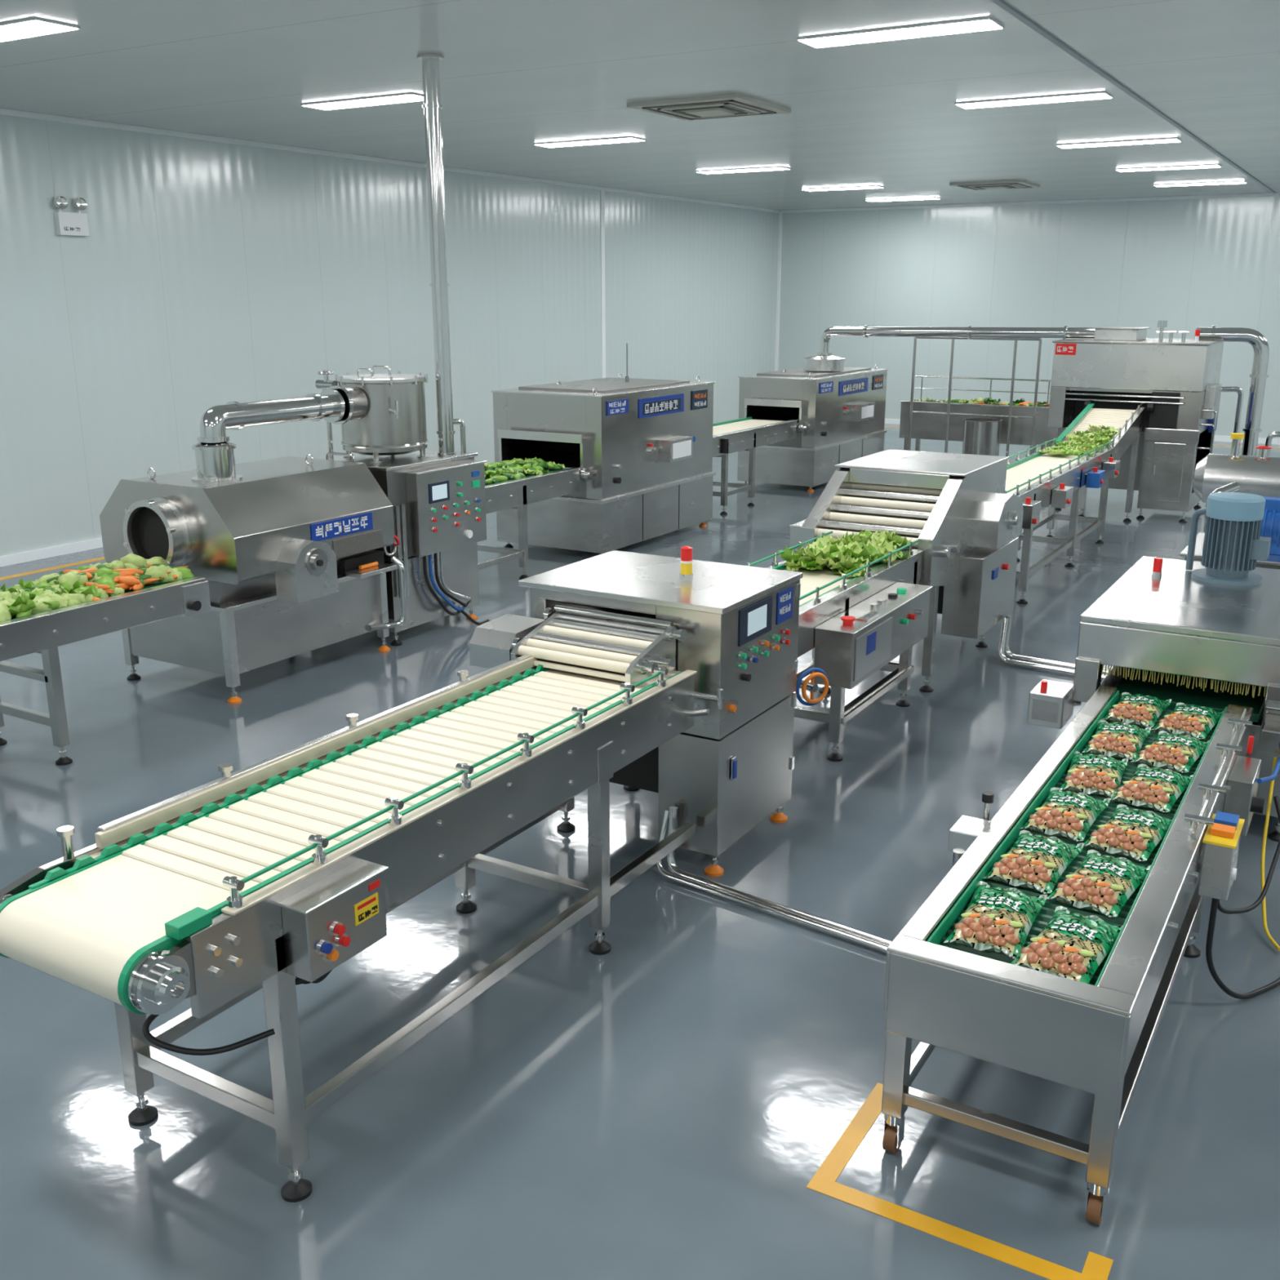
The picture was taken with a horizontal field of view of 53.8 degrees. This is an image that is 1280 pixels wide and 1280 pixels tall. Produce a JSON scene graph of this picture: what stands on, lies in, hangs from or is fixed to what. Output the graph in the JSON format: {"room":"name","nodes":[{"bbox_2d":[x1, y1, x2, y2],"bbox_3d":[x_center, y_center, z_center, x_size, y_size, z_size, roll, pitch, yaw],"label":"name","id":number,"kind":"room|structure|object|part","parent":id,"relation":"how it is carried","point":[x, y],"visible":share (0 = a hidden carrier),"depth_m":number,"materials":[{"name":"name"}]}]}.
{"room":"factory floor","nodes":[
{"label":"factory floor","id":0,"kind":"room"},
{"bbox_2d":[0,115,779,555],"bbox_3d":[-4.353,-3.266,13.505,0.100,3.950,27.400,9,18,30],"label":"wall","id":1,"kind":"structure","parent":0,"point":[206,274],"depth_m":13.93,"materials":[{"name":"white metal"}]},
{"bbox_2d":[0,537,102,566],"bbox_3d":[-4.310,-1.391,13.963,0.030,0.090,27.350,9,18,30],"label":"baseboard","id":2,"kind":"structure","parent":1,"relation":"attached to","point":[24,557],"depth_m":11.90,"materials":[{"name":"white"}]},
{"bbox_2d":[52,195,89,235],"bbox_3d":[-5.238,-3.902,11.608,0.080,0.340,0.320,9,18,30],"label":"emergency light","id":3,"kind":"object","parent":1,"relation":"attached to","point":[71,224],"visible":1,"depth_m":11.60,"materials":[{"name":"white paint"}]},
{"bbox_2d":[0,107,781,213],"bbox_3d":[-4.295,-5.137,12.955,0.035,0.049,27.400,9,18,30],"label":"trim","id":4,"kind":"structure","parent":1,"relation":"attached to","point":[2,111],"depth_m":13.98,"materials":[{"name":"white metal"}]},
{"bbox_2d":[600,190,605,377],"bbox_3d":[-0.567,-4.895,19.530,0.012,3.900,0.100,9,18,30],"label":"trim","id":5,"kind":"structure","parent":1,"relation":"attached to","point":[602,192],"depth_m":19.36,"materials":[{"name":"white metal"}]},
{"bbox_2d":[0,423,1279,1279],"bbox_3d":[2.476,-0.237,10.115,16.000,0.102,27.600,9,18,30],"label":"floor","id":6,"kind":"structure","parent":0,"point":[666,1104],"depth_m":4.11,"materials":[{"name":"grey paint"}]},
{"bbox_2d":[0,576,210,765],"bbox_3d":[-3.451,0.286,6.461,0.712,0.828,2.640,9,18,30],"label":"conveyor","id":7,"kind":"object","parent":6,"relation":"on","point":[42,633],"visible":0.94,"depth_m":6.66,"materials":[{"name":"silver metal"}]},
{"bbox_2d":[0,578,108,622],"bbox_3d":[-3.593,-0.102,6.141,0.674,0.144,2.118,9,18,30],"label":"vegetables","id":8,"kind":"object","parent":7,"relation":"on","point":[28,597],"visible":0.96,"depth_m":6.62,"materials":[{"name":"green plant"}]},
{"bbox_2d":[35,553,195,600],"bbox_3d":[-3.020,-0.377,7.129,0.642,0.151,0.888,8,17,27],"label":"pile","id":9,"kind":"object","parent":7,"relation":"on","point":[131,571],"visible":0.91,"depth_m":7.06,"materials":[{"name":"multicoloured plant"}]},
{"bbox_2d":[99,440,407,703],"bbox_3d":[-2.447,-0.550,8.180,1.392,1.530,1.595,9,18,30],"label":"washing machine","id":10,"kind":"object","parent":6,"relation":"on","point":[284,548],"visible":0.98,"depth_m":7.75,"materials":[{"name":"silver metal"}]},
{"bbox_2d":[196,385,368,443],"bbox_3d":[-2.317,-1.473,8.162,0.260,0.280,1.370,9,18,30],"label":"duct","id":11,"kind":"object","parent":10,"relation":"on","point":[336,405],"visible":0.99,"depth_m":8.09,"materials":[{"name":"silver metal"}]},
{"bbox_2d":[0,654,697,1202],"bbox_3d":[-0.715,0.795,4.251,0.821,1.015,2.731,9,18,30],"label":"conveyor","id":12,"kind":"object","parent":6,"relation":"on","point":[268,873],"visible":0.99,"depth_m":3.66,"materials":[{"name":"silver metal"}]},
{"bbox_2d":[308,448,488,645],"bbox_3d":[-1.773,-0.749,9.281,1.025,1.330,1.000,9,18,30],"label":"cabinet","id":13,"kind":"object","parent":6,"relation":"on","point":[438,503],"visible":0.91,"depth_m":9.00,"materials":[{"name":"silver metal"}]},
{"bbox_2d":[315,365,428,462],"bbox_3d":[-1.843,-1.632,9.021,0.782,0.646,0.640,9,18,30],"label":"tank","id":14,"kind":"object","parent":13,"relation":"on","point":[393,422],"visible":0.98,"depth_m":8.80,"materials":[{"name":"silver metal"}]},
{"bbox_2d":[417,53,466,456],"bbox_3d":[-1.401,-2.653,8.884,0.180,2.687,0.230,9,18,30],"label":"chimney pipe","id":15,"kind":"object","parent":13,"relation":"on","point":[432,106],"visible":1,"depth_m":8.81,"materials":[{"name":"silver metal"}]},
{"bbox_2d":[477,467,580,579],"bbox_3d":[-1.448,-0.971,10.945,0.864,0.878,2.090,9,18,30],"label":"conveyor","id":16,"kind":"object","parent":6,"relation":"on","point":[517,494],"visible":0.37,"depth_m":10.90,"materials":[{"name":"silver metal"}]},
{"bbox_2d":[484,456,564,484],"bbox_3d":[-1.411,-1.459,10.894,0.781,0.145,1.948,9,18,30],"label":"vegetables","id":17,"kind":"object","parent":16,"relation":"on","point":[515,468],"visible":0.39,"depth_m":11.10,"materials":[{"name":"green plant"}]},
{"bbox_2d":[490,343,715,554],"bbox_3d":[-0.286,-1.972,12.625,1.386,1.920,2.320,9,18,30],"label":"oven","id":18,"kind":"object","parent":6,"relation":"on","point":[642,448],"visible":0.9,"depth_m":12.02,"materials":[{"name":"silver metal"}]},
{"bbox_2d":[469,546,802,876],"bbox_3d":[-0.001,0.273,5.550,1.072,1.336,1.230,9,18,30],"label":"machine","id":19,"kind":"object","parent":6,"relation":"on","point":[614,615],"visible":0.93,"depth_m":5.34,"materials":[{"name":"silver metal"}]},
{"bbox_2d":[712,417,798,515],"bbox_3d":[1.012,-2.035,14.764,0.732,0.908,2.560,9,18,30],"label":"conveyor","id":20,"kind":"object","parent":6,"relation":"on","point":[746,433],"visible":0.5,"depth_m":14.65,"materials":[{"name":"silver metal"}]},
{"bbox_2d":[656,806,892,953],"bbox_3d":[0.638,0.972,4.948,1.422,0.299,0.112,12,19,38],"label":"conduit pipe","id":21,"kind":"object","parent":6,"relation":"on","point":[670,816],"visible":0.7,"depth_m":5.09,"materials":[{"name":"silver metal"}]},
{"bbox_2d":[737,355,888,491],"bbox_3d":[2.373,-2.967,16.805,1.216,1.625,2.620,9,18,30],"label":"machine","id":22,"kind":"object","parent":6,"relation":"on","point":[839,411],"visible":0.92,"depth_m":16.06,"materials":[{"name":"silver metal"}]},
{"bbox_2d":[746,530,933,761],"bbox_3d":[1.005,0.086,6.827,0.792,1.020,1.980,9,18,30],"label":"conveyor","id":23,"kind":"object","parent":6,"relation":"on","point":[855,627],"visible":0.68,"depth_m":6.62,"materials":[{"name":"silver metal"}]},
{"bbox_2d":[777,528,911,577],"bbox_3d":[1.235,-0.536,7.232,0.605,0.153,1.070,9,18,30],"label":"lettuce","id":24,"kind":"object","parent":23,"relation":"on","point":[847,553],"visible":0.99,"depth_m":7.04,"materials":[{"name":"green plant"}]},
{"bbox_2d":[789,448,1023,692],"bbox_3d":[1.823,-0.488,8.343,1.160,1.325,1.550,9,18,30],"label":"machine","id":25,"kind":"object","parent":6,"relation":"on","point":[966,526],"visible":0.77,"depth_m":8.01,"materials":[{"name":"silver metal"}]},
{"bbox_2d":[907,337,1042,456],"bbox_3d":[4.266,-2.942,16.233,1.720,1.880,0.120,9,18,30],"label":"support stand","id":26,"kind":"object","parent":6,"relation":"on","point":[948,413],"visible":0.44,"depth_m":16.08,"materials":[{"name":"silver metal"}]},
{"bbox_2d":[899,375,1058,453],"bbox_3d":[4.956,-2.976,17.525,2.600,1.262,0.622,9,18,30],"label":"conveyor","id":27,"kind":"object","parent":6,"relation":"on","point":[924,425],"visible":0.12,"depth_m":17.49,"materials":[{"name":"silver metal"}]},
{"bbox_3d":[4.955,-2.869,17.554,2.600,0.840,0.620,9,18,30],"label":"frame","id":28,"kind":"part","parent":27,"relation":"part of","materials":[{"name":"silver metal"}]},
{"bbox_2d":[915,396,1048,406],"bbox_3d":[4.957,-3.281,17.440,2.498,0.172,0.547,9,18,30],"label":"pile","id":29,"kind":"object","parent":27,"relation":"in","point":[980,401],"visible":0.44,"depth_m":17.49,"materials":[{"name":"green plant"}]},
{"bbox_2d":[961,417,1002,456],"bbox_3d":[4.548,-2.542,16.833,0.500,0.790,0.500,9,18,30],"label":"drum","id":30,"kind":"object","parent":6,"relation":"on","point":[981,436],"visible":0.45,"depth_m":16.61,"materials":[{"name":"silver metal"}]},
{"bbox_2d":[997,615,1108,680],"bbox_3d":[2.786,0.060,8.269,0.879,0.306,0.201,11,19,35],"label":"conduit pipe","id":31,"kind":"object","parent":6,"relation":"on","point":[1003,650],"visible":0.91,"depth_m":8.42,"materials":[{"name":"silver metal"}]},
{"bbox_2d":[1004,402,1145,604],"bbox_3d":[3.750,-1.308,11.418,0.731,1.278,5.854,9,18,30],"label":"conveyor","id":32,"kind":"object","parent":6,"relation":"on","point":[1042,481],"visible":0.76,"depth_m":11.49,"materials":[{"name":"silver metal"}]},
{"bbox_2d":[1039,423,1118,456],"bbox_3d":[4.355,-1.976,12.403,0.524,0.163,1.598,9,18,30],"label":"lettuce","id":33,"kind":"object","parent":32,"relation":"on","point":[1091,440],"visible":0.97,"depth_m":12.52,"materials":[{"name":"green plant"}]},
{"bbox_2d":[881,685,1279,1225],"bbox_3d":[1.770,0.871,4.516,1.074,0.730,2.822,9,18,30],"label":"conveyor","id":34,"kind":"object","parent":6,"relation":"on","point":[1096,1037],"visible":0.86,"depth_m":3.57,"materials":[{"name":"silver metal"}]},
{"bbox_2d":[943,880,1047,958],"bbox_3d":[1.052,0.804,3.711,0.214,0.070,0.403,8,17,26],"label":"packet","id":35,"kind":"object","parent":34,"relation":"on","point":[997,920],"visible":1,"depth_m":3.64,"materials":[{"name":"green plastic"}]},
{"bbox_2d":[982,830,1084,893],"bbox_3d":[1.280,0.701,4.088,0.214,0.070,0.403,10,18,32],"label":"packet","id":36,"kind":"object","parent":34,"relation":"on","point":[1034,862],"visible":1,"depth_m":4.01,"materials":[{"name":"green plastic"}]},
{"bbox_2d":[1020,786,1111,841],"bbox_3d":[1.508,0.599,4.460,0.214,0.070,0.403,9,18,31],"label":"packet","id":37,"kind":"object","parent":34,"relation":"on","point":[1069,815],"visible":1,"depth_m":4.38,"materials":[{"name":"green plastic"}]},
{"bbox_2d":[1010,906,1123,983],"bbox_3d":[1.213,0.847,3.555,0.214,0.070,0.403,11,19,35],"label":"packet","id":38,"kind":"object","parent":34,"relation":"on","point":[1072,946],"visible":0.96,"depth_m":3.49,"materials":[{"name":"green plastic"}]},
{"bbox_2d":[1059,751,1128,797],"bbox_3d":[1.741,0.498,4.826,0.214,0.070,0.403,7,17,24],"label":"packet","id":39,"kind":"object","parent":34,"relation":"on","point":[1091,773],"visible":0.98,"depth_m":4.73,"materials":[{"name":"green plastic"}]},
{"bbox_2d":[1046,849,1151,917],"bbox_3d":[1.442,0.742,3.938,0.214,0.070,0.403,11,19,36],"label":"packet","id":40,"kind":"object","parent":34,"relation":"on","point":[1101,884],"visible":0.99,"depth_m":3.86,"materials":[{"name":"green plastic"}]},
{"bbox_2d":[1081,720,1151,760],"bbox_3d":[1.969,0.396,5.198,0.214,0.070,0.403,8,17,27],"label":"packet","id":41,"kind":"object","parent":34,"relation":"on","point":[1117,740],"visible":1,"depth_m":5.10,"materials":[{"name":"green plastic"}]},
{"bbox_2d":[1083,804,1173,861],"bbox_3d":[1.678,0.641,4.307,0.214,0.070,0.403,11,19,36],"label":"packet","id":42,"kind":"object","parent":34,"relation":"on","point":[1133,833],"visible":1,"depth_m":4.22,"materials":[{"name":"green plastic"}]},
{"bbox_2d":[1101,692,1171,727],"bbox_3d":[2.200,0.292,5.575,0.214,0.070,0.403,9,18,31],"label":"packet","id":43,"kind":"object","parent":34,"relation":"on","point":[1137,709],"visible":0.99,"depth_m":5.48,"materials":[{"name":"green plastic"}]},
{"bbox_2d":[1110,764,1193,812],"bbox_3d":[1.911,0.534,4.695,0.214,0.070,0.403,11,19,35],"label":"packet","id":44,"kind":"object","parent":34,"relation":"on","point":[1157,788],"visible":0.99,"depth_m":4.61,"materials":[{"name":"green plastic"}]},
{"bbox_2d":[1130,730,1209,773],"bbox_3d":[2.142,0.432,5.067,0.214,0.070,0.403,11,19,35],"label":"packet","id":45,"kind":"object","parent":34,"relation":"on","point":[1175,752],"visible":0.98,"depth_m":4.98,"materials":[{"name":"green plastic"}]},
{"bbox_2d":[1151,702,1223,739],"bbox_3d":[2.370,0.332,5.432,0.214,0.070,0.403,11,19,35],"label":"packet","id":46,"kind":"object","parent":34,"relation":"on","point":[1197,722],"visible":0.99,"depth_m":5.34,"materials":[{"name":"green plastic"}]},
{"bbox_2d":[1026,492,1279,841],"bbox_3d":[2.774,0.033,6.293,1.200,1.405,1.750,9,18,30],"label":"machine","id":47,"kind":"object","parent":6,"relation":"on","point":[1206,633],"visible":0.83,"depth_m":5.88,"materials":[{"name":"silver metal"}]},
{"bbox_2d":[1047,320,1279,522],"bbox_3d":[5.940,-2.501,14.173,2.370,2.120,1.560,9,18,30],"label":"machine","id":48,"kind":"object","parent":6,"relation":"on","point":[1176,381],"visible":0.84,"depth_m":13.74,"materials":[{"name":"silver metal"}]},
{"bbox_2d":[817,324,1095,355],"bbox_3d":[3.754,-3.651,15.423,3.616,0.415,0.198,12,19,37],"label":"pipe","id":49,"kind":"object","parent":48,"relation":"attached to","point":[1065,332],"visible":0.97,"depth_m":15.34,"materials":[{"name":"silver metal"}]},
{"bbox_2d":[1179,481,1279,569],"bbox_3d":[3.973,-0.394,8.181,0.800,1.229,0.860,9,18,30],"label":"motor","id":50,"kind":"object","parent":6,"relation":"on","point":[1270,525],"visible":0.17,"depth_m":7.88,"materials":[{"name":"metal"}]},
{"bbox_3d":[3.977,-0.393,8.178,0.733,1.229,0.784,9,18,30],"label":"motor","id":51,"kind":"part","parent":50,"relation":"part of","materials":[{"name":"blue metal"}]},
{"bbox_2d":[1191,432,1279,532],"bbox_3d":[4.983,-0.987,10.170,1.050,1.320,0.400,9,18,30],"label":"tank","id":52,"kind":"object","parent":6,"relation":"on","point":[1260,475],"visible":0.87,"depth_m":10.04,"materials":[{"name":"silver metal"}]},
{"bbox_2d":[0,0,1279,210],"bbox_3d":[2.476,-4.142,9.043,16.000,0.100,27.600,9,18,30],"label":"ceiling","id":53,"kind":"structure","parent":0,"point":[516,75],"depth_m":9.54,"materials":[{"name":"grey plastic"}]},
{"bbox_2d":[0,17,79,41],"bbox_3d":[-3.969,-3.731,7.767,1.220,0.016,0.300,9,18,30],"label":"ceiling light panel","id":54,"kind":"object","parent":53,"relation":"attached to","point":[32,27],"depth_m":7.57,"materials":[{"name":"white plastic"}]},
{"bbox_2d":[300,93,423,110],"bbox_3d":[-2.274,-4.484,10.509,1.220,0.016,0.300,9,18,30],"label":"ceiling light panel","id":55,"kind":"object","parent":53,"relation":"attached to","point":[406,97],"depth_m":10.46,"materials":[{"name":"white plastic"}]},
{"bbox_2d":[533,136,645,147],"bbox_3d":[-0.538,-5.255,13.317,1.220,0.016,0.300,9,18,30],"label":"ceiling light panel","id":56,"kind":"object","parent":53,"relation":"attached to","point":[629,139],"depth_m":13.26,"materials":[{"name":"white plastic"}]},
{"bbox_2d":[626,93,791,120],"bbox_3d":[0.601,-4.545,10.815,1.040,0.060,1.040,9,18,30],"label":"ceiling air vent","id":57,"kind":"object","parent":53,"relation":"in","point":[730,105],"depth_m":10.64,"materials":[{"name":"grey metal"}]},
{"bbox_2d":[695,166,791,173],"bbox_3d":[1.331,-6.085,16.340,1.220,0.016,0.300,9,18,30],"label":"ceiling light panel","id":58,"kind":"object","parent":53,"relation":"attached to","point":[772,168],"depth_m":16.26,"materials":[{"name":"white plastic"}]},
{"bbox_2d":[800,185,884,191],"bbox_3d":[3.072,-6.858,19.157,1.220,0.016,0.300,9,18,30],"label":"ceiling light panel","id":59,"kind":"object","parent":53,"relation":"attached to","point":[874,186],"depth_m":19.12,"materials":[{"name":"white plastic"}]},
{"bbox_2d":[796,17,1004,48],"bbox_3d":[1.586,-3.727,7.751,1.220,0.016,0.300,9,18,30],"label":"ceiling light panel","id":60,"kind":"object","parent":53,"relation":"attached to","point":[987,23],"depth_m":7.69,"materials":[{"name":"white plastic"}]},
{"bbox_2d":[865,196,940,201],"bbox_3d":[4.454,-7.472,21.393,1.220,0.016,0.300,9,18,30],"label":"ceiling light panel","id":61,"kind":"object","parent":53,"relation":"attached to","point":[913,198],"depth_m":21.30,"materials":[{"name":"white plastic"}]},
{"bbox_2d":[949,179,1039,190],"bbox_3d":[5.209,-6.653,18.495,1.040,0.060,1.040,9,18,30],"label":"ceiling air vent","id":62,"kind":"object","parent":53,"relation":"attached to","point":[1002,184],"depth_m":18.26,"materials":[{"name":"grey metal"}]},
{"bbox_2d":[954,91,1113,109],"bbox_3d":[3.250,-4.466,10.443,1.220,0.016,0.300,9,18,30],"label":"ceiling light panel","id":63,"kind":"object","parent":53,"relation":"attached to","point":[1101,95],"depth_m":10.40,"materials":[{"name":"white plastic"}]},
{"bbox_2d":[1056,137,1182,148],"bbox_3d":[5.078,-5.278,13.400,1.220,0.016,0.300,9,18,30],"label":"ceiling light panel","id":64,"kind":"object","parent":53,"relation":"attached to","point":[1164,140],"depth_m":13.33,"materials":[{"name":"white plastic"}]},
{"bbox_2d":[990,0,1275,193],"bbox_3d":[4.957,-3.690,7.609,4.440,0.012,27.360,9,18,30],"label":"trim","id":65,"kind":"structure","parent":53,"relation":"attached to","point":[1001,3],"depth_m":9.18,"materials":[{"name":"grey metal"}]},
{"bbox_2d":[1115,164,1221,172],"bbox_3d":[6.717,-6.005,16.051,1.220,0.016,0.300,9,18,30],"label":"ceiling light panel","id":66,"kind":"object","parent":53,"relation":"attached to","point":[1210,166],"depth_m":16.01,"materials":[{"name":"white plastic"}]},
{"bbox_2d":[1153,181,1246,186],"bbox_3d":[8.151,-6.642,18.370,1.220,0.016,0.300,9,18,30],"label":"ceiling light panel","id":67,"kind":"object","parent":53,"relation":"attached to","point":[1224,182],"depth_m":18.29,"materials":[{"name":"white plastic"}]},
{"bbox_2d":[777,195,1279,439],"bbox_3d":[9.516,-5.315,20.968,15.800,3.950,0.100,9,18,30],"label":"wall","id":68,"kind":"structure","parent":0,"point":[1188,264],"depth_m":22.37,"materials":[{"name":"white metal"}]},
{"bbox_2d":[774,213,782,371],"bbox_3d":[2.714,-6.341,24.802,0.050,3.900,0.050,9,18,30],"label":"trim","id":69,"kind":"structure","parent":68,"relation":"attached to","point":[780,215],"depth_m":24.65,"materials":[{"name":"white metal"}]},
{"bbox_2d":[781,192,1279,213],"bbox_3d":[9.497,-7.178,20.388,15.765,0.049,0.035,9,18,30],"label":"trim","id":70,"kind":"structure","parent":68,"relation":"attached to","point":[1264,194],"depth_m":21.83,"materials":[{"name":"white metal"}]},
{"bbox_2d":[884,418,1279,444],"bbox_3d":[9.505,-3.436,21.413,15.750,0.090,0.030,9,18,30],"label":"baseboard","id":71,"kind":"structure","parent":68,"relation":"attached to","point":[1217,438],"depth_m":21.21,"materials":[{"name":"white"}]}
]}

